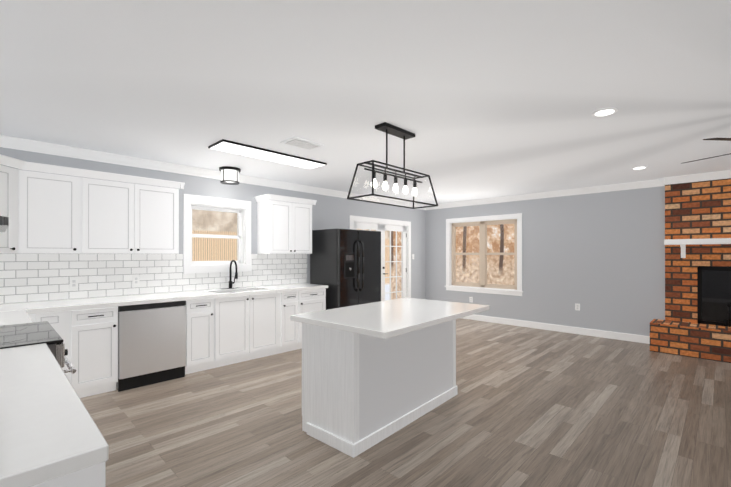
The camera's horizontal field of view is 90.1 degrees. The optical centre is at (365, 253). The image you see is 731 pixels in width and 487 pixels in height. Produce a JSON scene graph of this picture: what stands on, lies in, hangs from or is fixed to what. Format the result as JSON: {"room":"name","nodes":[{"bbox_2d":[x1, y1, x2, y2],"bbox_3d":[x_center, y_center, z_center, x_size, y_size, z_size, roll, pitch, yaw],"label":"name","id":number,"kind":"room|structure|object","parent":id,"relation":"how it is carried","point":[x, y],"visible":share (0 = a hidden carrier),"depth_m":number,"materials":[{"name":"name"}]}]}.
{"room":"kitchen","nodes":[
{"label":"kitchen","id":0,"kind":"room"},
{"bbox_2d":[0,147,425,298],"bbox_3d":[-1.250,0.134,5.718,0.150,2.440,7.630,0,0,44],"label":"wall","id":1,"kind":"structure","parent":0,"point":[330,212],"depth_m":5.48,"materials":[{"name":"grey paint"}]},
{"bbox_2d":[0,154,31,252],"bbox_3d":[-3.281,-0.411,3.049,0.663,0.820,0.663,0,0,44],"label":"upper cabinet","id":2,"kind":"object","parent":1,"relation":"attached to","point":[15,184],"depth_m":3.22,"materials":[{"name":"white wood"}]},
{"bbox_2d":[0,216,8,231],"bbox_3d":[-2.218,-0.174,1.898,0.776,0.082,0.500,0,0,44],"label":"range hood","id":3,"kind":"object","parent":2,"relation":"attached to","point":[4,223],"visible":1,"depth_m":1.80,"materials":[{"name":"silver metal"}]},
{"bbox_2d":[32,170,91,253],"bbox_3d":[-3.034,-0.375,3.543,0.326,0.750,0.502,0,0,44],"label":"upper cabinet","id":4,"kind":"object","parent":1,"relation":"attached to","point":[47,212],"depth_m":3.47,"materials":[{"name":"white wood"}]},
{"bbox_2d":[92,178,179,253],"bbox_3d":[-2.607,-0.374,3.982,0.326,0.750,0.971,0,0,44],"label":"upper cabinet","id":5,"kind":"object","parent":1,"relation":"attached to","point":[128,218],"depth_m":3.89,"materials":[{"name":"white wood"}]},
{"bbox_2d":[183,194,251,273],"bbox_3d":[-1.992,-0.245,4.913,0.163,0.995,0.910,0,0,44],"label":"window","id":6,"kind":"structure","parent":1,"relation":"in","point":[241,209],"depth_m":4.88,"materials":[{"name":"white wood"}]},
{"bbox_2d":[257,198,315,253],"bbox_3d":[-1.189,-0.371,5.435,0.326,0.750,0.750,0,0,44],"label":"upper cabinet","id":7,"kind":"object","parent":1,"relation":"attached to","point":[282,227],"depth_m":5.25,"materials":[{"name":"white wood"}]},
{"bbox_2d":[350,215,410,300],"bbox_3d":[0.291,0.335,7.281,0.172,2.045,1.800,0,0,44],"label":"french door","id":8,"kind":"structure","parent":1,"relation":"attached to","point":[376,224],"depth_m":7.54,"materials":[{"name":"white wood"}]},
{"bbox_2d":[0,0,730,204],"bbox_3d":[1.738,-1.141,2.805,8.500,0.100,7.630,0,0,44],"label":"ceiling","id":9,"kind":"structure","parent":0,"point":[482,99],"depth_m":2.39,"materials":[{"name":"paint"}]},
{"bbox_2d":[219,166,240,184],"bbox_3d":[-1.739,-0.995,4.681,0.260,0.184,0.260,0,0,44],"label":"flush ceiling light","id":10,"kind":"object","parent":9,"relation":"attached to","point":[229,175],"visible":1,"depth_m":4.60,"materials":[{"name":"white glass"}]},
{"bbox_2d":[208,139,326,168],"bbox_3d":[-1.031,-1.077,4.047,0.330,0.024,1.280,0,0,44],"label":"led panel","id":11,"kind":"object","parent":9,"relation":"attached to","point":[224,145],"visible":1,"depth_m":3.93,"materials":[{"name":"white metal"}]},
{"bbox_2d":[280,137,324,150],"bbox_3d":[-0.623,-1.081,3.613,0.250,0.018,0.370,0,0,44],"label":"ceiling vent","id":12,"kind":"object","parent":9,"relation":"in","point":[297,142],"visible":1,"depth_m":3.58,"materials":[{"name":"metal"}]},
{"bbox_2d":[347,122,437,208],"bbox_3d":[0.266,-0.767,3.214,0.295,0.647,0.905,0,0,44],"label":"pendant light","id":13,"kind":"object","parent":9,"relation":"hanging from","point":[393,130],"visible":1,"depth_m":3.17,"materials":[{"name":"black metal"}]},
{"bbox_2d":[592,107,617,116],"bbox_3d":[1.841,-1.086,2.809,0.169,0.009,0.169,0,0,38],"label":"recessed light","id":14,"kind":"object","parent":9,"relation":"in","point":[605,112],"depth_m":2.80,"materials":[{"name":"white plastic"}]},
{"bbox_2d":[631,166,647,169],"bbox_3d":[3.466,-1.083,4.618,0.169,0.009,0.169,0,0,38],"label":"recessed light","id":15,"kind":"object","parent":9,"relation":"in","point":[639,167],"depth_m":4.59,"materials":[{"name":"white plastic"}]},
{"bbox_2d":[681,138,730,163],"bbox_3d":[3.166,-0.876,2.671,1.319,0.430,1.290,0,0,44],"label":"ceiling fan","id":16,"kind":"object","parent":9,"relation":"hanging from","point":[724,139],"visible":1,"depth_m":2.64,"materials":[{"name":"black"}]},
{"bbox_2d":[80,318,730,486],"bbox_3d":[1.738,1.399,2.800,8.500,0.100,7.630,0,0,44],"label":"floor","id":17,"kind":"structure","parent":0,"point":[528,407],"depth_m":2.84,"materials":[{"name":"brown wood"}]},
{"bbox_2d":[0,321,75,373],"bbox_3d":[-2.117,0.904,1.999,0.776,0.886,0.757,0,0,44],"label":"range","id":18,"kind":"object","parent":17,"relation":"on","point":[23,334],"visible":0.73,"depth_m":2.03,"materials":[{"name":"silver metal"}]},
{"bbox_2d":[40,313,67,369],"bbox_3d":[-2.963,0.930,3.406,0.615,0.840,0.210,0,0,44],"label":"base cabinet","id":19,"kind":"object","parent":17,"relation":"on","point":[59,321],"depth_m":3.24,"materials":[{"name":"white wood"}]},
{"bbox_2d":[36,465,104,486],"bbox_3d":[-1.060,0.925,0.861,0.538,0.840,0.636,0,0,44],"label":"base cabinet","id":20,"kind":"object","parent":17,"relation":"on","point":[90,477],"depth_m":0.86,"materials":[{"name":"white wood"}]},
{"bbox_2d":[0,343,108,486],"bbox_3d":[-1.369,0.485,1.166,1.453,0.040,0.641,0,0,44],"label":"countertop","id":21,"kind":"structure","parent":20,"relation":"on","point":[47,433],"depth_m":0.99,"materials":[{"name":"white stone"}]},
{"bbox_2d":[68,305,119,396],"bbox_3d":[-2.754,0.930,3.620,0.615,0.840,0.388,0,0,44],"label":"base cabinet","id":22,"kind":"object","parent":17,"relation":"on","point":[92,333],"depth_m":3.41,"materials":[{"name":"white wood"}]},
{"bbox_2d":[0,309,35,325],"bbox_3d":[-2.759,0.488,2.522,0.863,0.040,0.641,0,0,44],"label":"countertop","id":23,"kind":"structure","parent":22,"relation":"on","point":[10,316],"depth_m":2.67,"materials":[{"name":"white stone"}]},
{"bbox_2d":[0,281,327,312],"bbox_3d":[-2.150,0.491,4.223,0.640,0.040,3.926,0,0,44],"label":"countertop","id":24,"kind":"structure","parent":22,"relation":"on","point":[189,294],"depth_m":3.87,"materials":[{"name":"white stone"}]},
{"bbox_2d":[222,260,238,288],"bbox_3d":[-1.759,0.277,4.852,0.215,0.388,0.240,0,0,44],"label":"faucet","id":25,"kind":"object","parent":24,"relation":"on","point":[230,276],"visible":1,"depth_m":4.89,"materials":[{"name":"black metal"}]},
{"bbox_2d":[116,301,185,391],"bbox_3d":[-2.387,0.933,3.969,0.602,0.835,0.614,0,0,44],"label":"dishwasher","id":26,"kind":"object","parent":17,"relation":"on","point":[151,343],"visible":0.9,"depth_m":3.74,"materials":[{"name":"silver metal"}]},
{"bbox_2d":[164,297,219,374],"bbox_3d":[-2.054,0.931,4.338,0.615,0.840,0.370,0,0,44],"label":"base cabinet","id":27,"kind":"object","parent":17,"relation":"on","point":[202,317],"depth_m":4.13,"materials":[{"name":"white wood"}]},
{"bbox_2d":[252,289,303,355],"bbox_3d":[-1.252,0.933,5.160,0.615,0.840,0.414,0,0,44],"label":"base cabinet","id":28,"kind":"object","parent":17,"relation":"on","point":[273,331],"depth_m":4.81,"materials":[{"name":"white wood"}]},
{"bbox_2d":[304,289,325,312],"bbox_3d":[-0.993,0.934,5.426,0.615,0.840,0.547,0,0,44],"label":"base cabinet","id":29,"kind":"object","parent":17,"relation":"on","point":[314,299],"depth_m":5.26,"materials":[{"name":"white wood"}]},
{"bbox_2d":[310,228,380,309],"bbox_3d":[-0.287,0.492,5.902,0.790,1.725,0.920,0,0,44],"label":"fridge","id":30,"kind":"object","parent":17,"relation":"on","point":[345,265],"visible":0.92,"depth_m":5.58,"materials":[{"name":"black metal"}]},
{"bbox_2d":[301,322,457,457],"bbox_3d":[0.188,0.929,3.137,0.644,0.840,1.474,0,0,44],"label":"kitchen island","id":31,"kind":"object","parent":17,"relation":"on","point":[374,373],"depth_m":2.67,"materials":[{"name":"white wood"}]},
{"bbox_2d":[290,298,488,341],"bbox_3d":[0.275,0.489,3.035,0.996,0.040,1.564,0,0,44],"label":"island countertop","id":32,"kind":"structure","parent":31,"relation":"on","point":[379,321],"depth_m":2.76,"materials":[{"name":"white stone"}]},
{"bbox_2d":[650,178,730,362],"bbox_3d":[4.810,0.132,4.561,1.940,2.439,0.517,0,0,44],"label":"fireplace","id":33,"kind":"object","parent":17,"relation":"on","point":[696,323],"visible":0.98,"depth_m":4.96,"materials":[{"name":"red brick"}]},
{"bbox_2d":[425,186,664,335],"bbox_3d":[4.404,0.134,5.427,8.350,2.440,0.150,0,0,44],"label":"wall","id":34,"kind":"structure","parent":0,"point":[599,258],"depth_m":6.10,"materials":[{"name":"grey paint"}]},
{"bbox_2d":[0,135,730,209],"bbox_3d":[1.738,-1.042,2.804,8.200,0.098,7.330,0,0,44],"label":"crown molding","id":35,"kind":"structure","parent":34,"relation":"attached to","point":[10,142],"depth_m":5.07,"materials":[{"name":"white wood"}]},
{"bbox_2d":[445,213,522,295],"bbox_3d":[2.356,0.022,7.366,1.660,1.540,0.155,0,0,44],"label":"window","id":36,"kind":"structure","parent":34,"relation":"in","point":[481,285],"depth_m":7.35,"materials":[{"name":"white wood"}]},
{"bbox_2d":[462,314,649,343],"bbox_3d":[2.825,1.299,6.849,4.100,0.115,0.016,0,0,44],"label":"baseboard","id":37,"kind":"structure","parent":34,"relation":"attached to","point":[600,333],"depth_m":6.23,"materials":[{"name":"white wood"}]},
{"bbox_2d":[575,303,579,310],"bbox_3d":[3.564,0.900,6.133,0.072,0.114,0.008,0,0,44],"label":"outlet","id":38,"kind":"object","parent":34,"relation":"attached to","point":[577,306],"depth_m":6.13,"materials":[{"name":"white plastic"}]},
{"label":"outside","id":39,"kind":"structure","parent":0,"visible":0},
{"bbox_2d":[192,209,389,300],"bbox_3d":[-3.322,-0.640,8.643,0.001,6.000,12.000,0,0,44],"label":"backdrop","id":40,"kind":"structure","parent":39,"point":[215,245],"depth_m":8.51,"materials":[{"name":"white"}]},
{"bbox_2d":[391,224,513,299],"bbox_3d":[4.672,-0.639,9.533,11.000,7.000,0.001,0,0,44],"label":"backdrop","id":41,"kind":"structure","parent":39,"point":[496,248],"depth_m":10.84,"materials":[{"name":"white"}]}
]}

